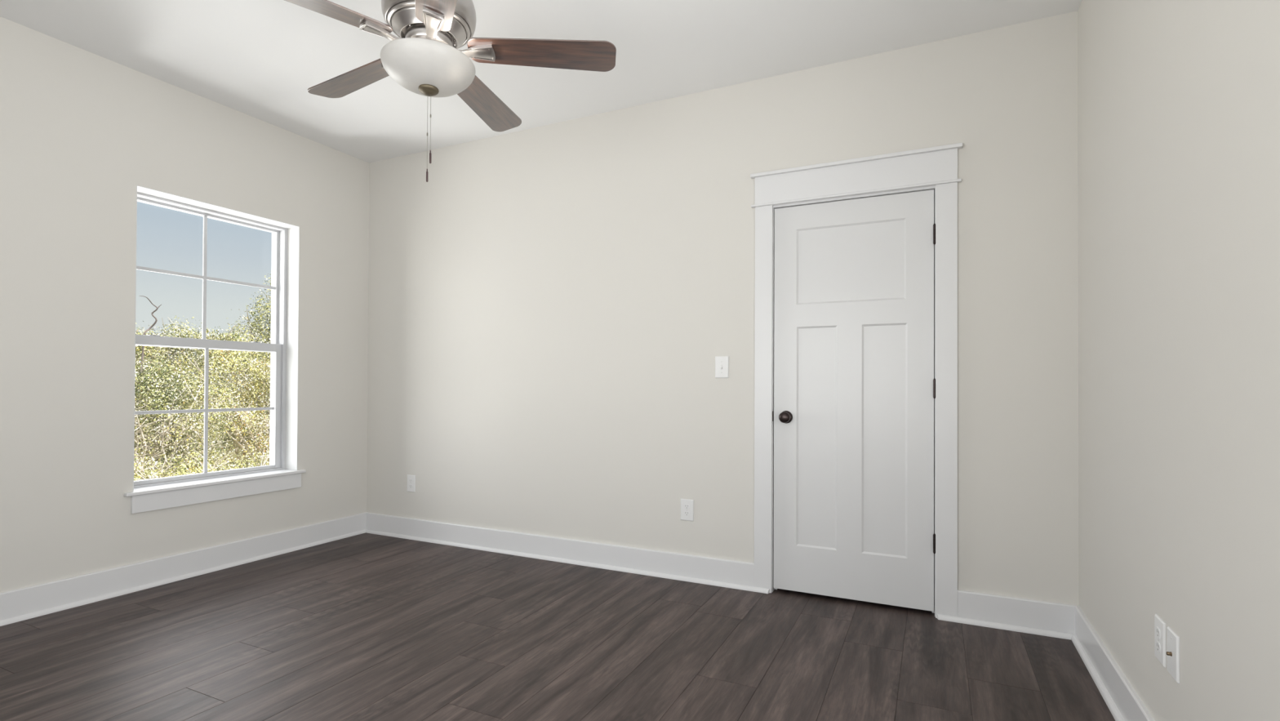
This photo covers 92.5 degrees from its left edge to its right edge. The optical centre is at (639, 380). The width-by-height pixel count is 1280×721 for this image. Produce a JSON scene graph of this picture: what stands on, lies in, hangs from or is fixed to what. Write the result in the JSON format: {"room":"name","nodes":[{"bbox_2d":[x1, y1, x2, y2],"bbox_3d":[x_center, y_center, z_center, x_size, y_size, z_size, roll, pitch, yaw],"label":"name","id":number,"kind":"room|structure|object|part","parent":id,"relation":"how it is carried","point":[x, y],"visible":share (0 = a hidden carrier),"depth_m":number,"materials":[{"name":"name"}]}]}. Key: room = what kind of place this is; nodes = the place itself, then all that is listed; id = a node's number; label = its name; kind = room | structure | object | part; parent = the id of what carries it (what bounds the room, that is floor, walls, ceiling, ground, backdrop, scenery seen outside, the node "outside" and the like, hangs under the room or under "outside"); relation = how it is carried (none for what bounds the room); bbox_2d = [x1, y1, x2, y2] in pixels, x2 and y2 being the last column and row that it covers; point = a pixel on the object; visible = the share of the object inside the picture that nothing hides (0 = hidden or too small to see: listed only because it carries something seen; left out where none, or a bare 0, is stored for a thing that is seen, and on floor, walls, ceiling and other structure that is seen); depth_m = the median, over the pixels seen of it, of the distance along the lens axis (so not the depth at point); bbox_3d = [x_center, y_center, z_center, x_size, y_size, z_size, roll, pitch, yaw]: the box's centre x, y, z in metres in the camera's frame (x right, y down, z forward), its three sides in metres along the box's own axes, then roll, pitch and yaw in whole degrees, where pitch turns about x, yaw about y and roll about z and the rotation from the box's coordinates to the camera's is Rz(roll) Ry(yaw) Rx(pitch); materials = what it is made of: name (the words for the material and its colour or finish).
{"room":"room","nodes":[
{"label":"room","id":0,"kind":"room"},
{"bbox_2d":[0,16,369,592],"bbox_3d":[-2.920,-0.269,2.988,0.250,2.783,4.020,0,-1,26],"label":"wall","id":1,"kind":"structure","parent":0,"point":[80,128],"depth_m":3.13,"materials":[{"name":"white paint"}]},
{"bbox_2d":[0,511,366,626],"bbox_3d":[-2.799,1.031,2.916,0.033,0.142,3.620,0,-1,26],"label":"baseboard","id":2,"kind":"structure","parent":1,"relation":"attached to","point":[17,605],"depth_m":3.33,"materials":[{"name":"white paint"}]},
{"bbox_2d":[124,184,306,513],"bbox_3d":[-2.561,-0.163,3.696,0.276,1.732,1.007,0,-1,26],"label":"window","id":3,"kind":"structure","parent":1,"relation":"in","point":[282,473],"depth_m":3.87,"materials":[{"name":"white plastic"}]},
{"bbox_3d":[-2.637,-0.602,3.732,0.030,0.819,0.885,0,-1,26],"label":"sash","id":4,"kind":"part","parent":3,"relation":"part of","materials":[{"name":"clear plastic"}]},
{"bbox_3d":[-2.607,0.165,3.709,0.036,0.826,0.885,0,-1,26],"label":"sash","id":5,"kind":"part","parent":3,"relation":"part of","materials":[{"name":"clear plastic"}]},
{"bbox_3d":[-2.507,0.599,3.662,0.149,0.018,1.007,0,-1,26],"label":"sill","id":6,"kind":"part","parent":3,"relation":"part of","materials":[{"name":"white paint"}]},
{"bbox_2d":[0,0,1081,163],"bbox_3d":[-0.702,-1.737,2.329,4.818,0.200,4.720,0,-1,26],"label":"ceiling","id":7,"kind":"structure","parent":0,"point":[260,60],"depth_m":2.98,"materials":[{"name":"white paint"}]},
{"bbox_2d":[284,0,616,182],"bbox_3d":[-0.769,-1.168,2.195,1.248,0.939,1.271,-1,-2,26],"label":"ceiling fan","id":8,"kind":"object","parent":7,"relation":"hanging from","point":[424,59],"visible":1,"depth_m":2.14,"materials":[{"name":"silver metal"}]},
{"bbox_3d":[-1.046,-1.185,1.907,0.523,0.006,0.144,2,10,-41],"label":"blade","id":9,"kind":"part","parent":8,"relation":"part of","materials":[{"name":"wood"}]},
{"bbox_3d":[-1.085,-1.170,2.372,0.523,0.006,0.144,-1,10,31],"label":"blade","id":10,"kind":"part","parent":8,"relation":"part of","materials":[{"name":"brown wood"}]},
{"bbox_3d":[-0.749,-0.872,2.160,0.004,0.273,0.004,0,-1,26],"label":"pull chain","id":11,"kind":"part","parent":8,"relation":"part of","materials":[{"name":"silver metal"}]},
{"bbox_3d":[-0.745,-1.073,2.163,0.318,0.092,0.318,-1,-2,26],"label":"lamp shade","id":12,"kind":"part","parent":8,"relation":"part of","materials":[{"name":"white glass"}]},
{"bbox_3d":[-0.738,-0.905,2.160,0.004,0.208,0.004,0,-1,26],"label":"pull chain","id":13,"kind":"part","parent":8,"relation":"part of","materials":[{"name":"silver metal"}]},
{"bbox_3d":[-0.590,-1.187,1.800,0.144,0.006,0.523,14,-7,-22],"label":"blade","id":14,"kind":"part","parent":8,"relation":"part of","materials":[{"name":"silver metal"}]},
{"bbox_3d":[-0.654,-1.163,2.553,0.144,0.006,0.523,-13,-5,13],"label":"blade","id":15,"kind":"part","parent":8,"relation":"part of","materials":[{"name":"brown wood"}]},
{"bbox_3d":[-0.348,-1.173,2.199,0.523,0.006,0.144,0,-14,-5],"label":"blade","id":16,"kind":"part","parent":8,"relation":"part of","materials":[{"name":"brown wood"}]},
{"bbox_2d":[0,533,1115,720],"bbox_3d":[-0.715,1.121,2.304,4.818,0.030,4.720,0,-1,26],"label":"floor","id":17,"kind":"structure","parent":0,"point":[364,626],"depth_m":2.51,"materials":[{"name":"brown wood"}]},
{"bbox_2d":[366,10,1078,605],"bbox_3d":[-0.025,-0.250,3.685,4.368,2.783,0.140,0,-1,26],"label":"wall","id":18,"kind":"structure","parent":0,"point":[551,311],"depth_m":3.49,"materials":[{"name":"white paint"}]},
{"bbox_2d":[407,474,415,492],"bbox_3d":[-1.628,0.733,4.361,0.078,0.120,0.008,0,-1,26],"label":"wall outlet","id":19,"kind":"object","parent":18,"relation":"attached to","point":[411,478],"visible":1,"depth_m":4.36,"materials":[{"name":"white plastic"}]},
{"bbox_2d":[365,511,769,593],"bbox_3d":[-0.677,1.049,3.887,3.020,0.142,0.035,0,-1,26],"label":"baseboard","id":20,"kind":"structure","parent":18,"relation":"attached to","point":[738,575],"depth_m":3.74,"materials":[{"name":"white paint"}]},
{"bbox_2d":[680,498,693,520],"bbox_3d":[0.265,0.729,3.454,0.078,0.120,0.008,0,-1,26],"label":"wall outlet","id":21,"kind":"object","parent":18,"relation":"attached to","point":[686,505],"visible":1,"depth_m":3.45,"materials":[{"name":"white plastic"}]},
{"bbox_2d":[684,511,689,515],"bbox_3d":[0.264,0.749,3.451,0.034,0.028,0.004,0,-1,26],"label":"receptacle","id":22,"kind":"object","parent":21,"relation":"attached to","point":[686,513],"depth_m":3.45,"materials":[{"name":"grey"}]},
{"bbox_2d":[684,503,689,509],"bbox_3d":[0.264,0.710,3.452,0.034,0.028,0.004,0,-1,26],"label":"receptacle","id":23,"kind":"object","parent":21,"relation":"attached to","point":[686,506],"depth_m":3.45,"materials":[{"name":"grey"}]},
{"bbox_2d":[715,355,728,377],"bbox_3d":[0.448,-0.073,3.369,0.078,0.120,0.019,0,-1,26],"label":"light switch","id":24,"kind":"object","parent":18,"relation":"attached to","point":[722,362],"visible":1,"depth_m":3.37,"materials":[{"name":"white plastic"}]},
{"bbox_2d":[772,185,935,616],"bbox_3d":[1.074,0.093,3.126,0.810,2.056,0.193,0,-1,26],"label":"door","id":25,"kind":"structure","parent":18,"relation":"in","point":[854,334],"depth_m":3.09,"materials":[{"name":"white paint"}]},
{"bbox_3d":[0.758,0.192,3.205,0.067,0.067,0.065,0,-1,26],"label":"knob","id":26,"kind":"part","parent":25,"relation":"part of","materials":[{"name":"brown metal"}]},
{"bbox_2d":[750,142,962,617],"bbox_3d":[1.047,0.007,3.072,1.009,2.227,0.034,0,-1,26],"label":"trim","id":27,"kind":"structure","parent":18,"relation":"attached to","point":[937,166],"depth_m":2.99,"materials":[{"name":"white paint"}]},
{"bbox_3d":[1.055,-1.015,3.088,0.967,0.148,0.018,0,-1,26],"label":"head casing","id":28,"kind":"part","parent":27,"relation":"part of","materials":[{"name":"white paint"}]},
{"bbox_3d":[1.052,-0.936,3.084,1.002,0.012,0.028,0,-1,26],"label":"bead moulding","id":29,"kind":"part","parent":27,"relation":"part of","materials":[{"name":"white paint"}]},
{"bbox_3d":[1.445,0.096,2.890,0.092,2.051,0.017,0,-1,26],"label":"casing","id":30,"kind":"part","parent":27,"relation":"part of","materials":[{"name":"white paint"}]},
{"bbox_2d":[937,589,1076,639],"bbox_3d":[1.651,1.050,2.771,0.555,0.142,0.035,0,-1,26],"label":"baseboard","id":31,"kind":"structure","parent":18,"relation":"attached to","point":[1050,619],"depth_m":2.75,"materials":[{"name":"white paint"}]},
{"bbox_3d":[1.638,1.111,2.766,0.537,0.021,0.017,0,-1,26],"label":"shoe moulding","id":32,"kind":"part","parent":31,"relation":"part of","materials":[{"name":"white paint"}]},
{"bbox_2d":[1077,0,1279,720],"bbox_3d":[1.209,-0.268,0.976,0.200,2.783,3.960,0,-1,26],"label":"wall","id":33,"kind":"structure","parent":0,"point":[1179,100],"depth_m":1.56,"materials":[{"name":"white paint"}]},
{"bbox_2d":[1071,605,1155,720],"bbox_3d":[1.111,1.032,1.042,0.033,0.142,3.620,0,-1,26],"label":"baseboard","id":34,"kind":"structure","parent":33,"relation":"attached to","point":[1123,702],"depth_m":2.17,"materials":[{"name":"white paint"}]},
{"bbox_3d":[1.100,1.093,1.037,0.017,0.021,3.604,0,-1,26],"label":"shoe moulding","id":35,"kind":"part","parent":34,"relation":"part of","materials":[{"name":"white paint"}]},
{"bbox_2d":[1154,613,1166,667],"bbox_3d":[1.441,0.720,1.700,0.008,0.120,0.078,0,-1,26],"label":"wall outlet","id":36,"kind":"object","parent":33,"relation":"attached to","point":[1160,639],"visible":1,"depth_m":1.69,"materials":[{"name":"white plastic"}]},
{"bbox_2d":[1155,640,1160,653],"bbox_3d":[1.439,0.739,1.701,0.004,0.028,0.034,0,-1,26],"label":"receptacle","id":37,"kind":"object","parent":36,"relation":"attached to","point":[1157,642],"depth_m":1.70,"materials":[{"name":"grey plastic"}]},
{"bbox_2d":[1155,626,1160,639],"bbox_3d":[1.439,0.700,1.701,0.004,0.028,0.034,0,-1,26],"label":"receptacle","id":38,"kind":"object","parent":36,"relation":"attached to","point":[1157,628],"depth_m":1.70,"materials":[{"name":"grey plastic"}]},
{"bbox_2d":[1166,626,1179,684],"bbox_3d":[1.393,0.718,1.610,0.016,0.120,0.078,0,-1,26],"label":"plate","id":39,"kind":"object","parent":33,"relation":"attached to","point":[1172,638],"visible":1,"depth_m":1.60,"materials":[{"name":"white plastic"}]},
{"label":"outside","id":40,"kind":"structure","parent":0,"visible":0},
{"bbox_2d":[137,401,266,477],"bbox_3d":[-24.900,1.760,26.599,59.700,0.001,100.000,0,-1,26],"label":"ground","id":41,"kind":"structure","parent":40,"point":[213,434],"depth_m":15.71,"materials":[{"name":"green plant"}]},
{"bbox_2d":[135,295,161,400],"bbox_3d":[-7.480,0.205,9.152,0.161,2.968,0.601,0,-1,4],"label":"bare branch","id":42,"kind":"object","parent":41,"relation":"on","point":[156,309],"visible":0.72,"depth_m":9.30,"materials":[{"name":"grey plant"}]},
{"bbox_2d":[134,320,182,469],"bbox_3d":[-8.619,0.336,10.237,1.051,2.736,1.817,0,-1,21],"label":"tree","id":43,"kind":"object","parent":41,"relation":"on","point":[149,348],"visible":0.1,"depth_m":10.47,"materials":[{"name":"green plant"}]},
{"bbox_2d":[135,315,241,462],"bbox_3d":[-9.202,0.211,12.294,1.454,3.019,2.674,0,-1,22],"label":"tree","id":44,"kind":"object","parent":41,"relation":"on","point":[166,349],"visible":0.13,"depth_m":12.19,"materials":[{"name":"green plant"}]},
{"bbox_2d":[133,351,246,479],"bbox_3d":[-5.564,0.687,6.515,1.140,2.175,2.531,0,-1,26],"label":"tree","id":45,"kind":"object","parent":41,"relation":"on","point":[162,393],"visible":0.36,"depth_m":6.86,"materials":[{"name":"green plant"}]},
{"bbox_2d":[133,444,269,480],"bbox_3d":[-4.218,1.132,6.314,1.011,1.253,2.814,0,-1,24],"label":"shrub","id":46,"kind":"object","parent":41,"relation":"on","point":[140,476],"visible":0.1,"depth_m":5.81,"materials":[{"name":"green plant"}]},
{"bbox_2d":[167,337,270,471],"bbox_3d":[-5.546,0.492,9.418,1.272,2.670,3.118,0,-1,30],"label":"tree","id":47,"kind":"object","parent":41,"relation":"on","point":[242,444],"visible":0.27,"depth_m":8.84,"materials":[{"name":"green plant"}]},
{"bbox_2d":[188,273,271,460],"bbox_3d":[-6.558,-0.243,11.672,1.609,3.940,3.267,0,-1,31],"label":"tree","id":48,"kind":"object","parent":41,"relation":"on","point":[229,336],"visible":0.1,"depth_m":10.94,"materials":[{"name":"green plant"}]}
]}

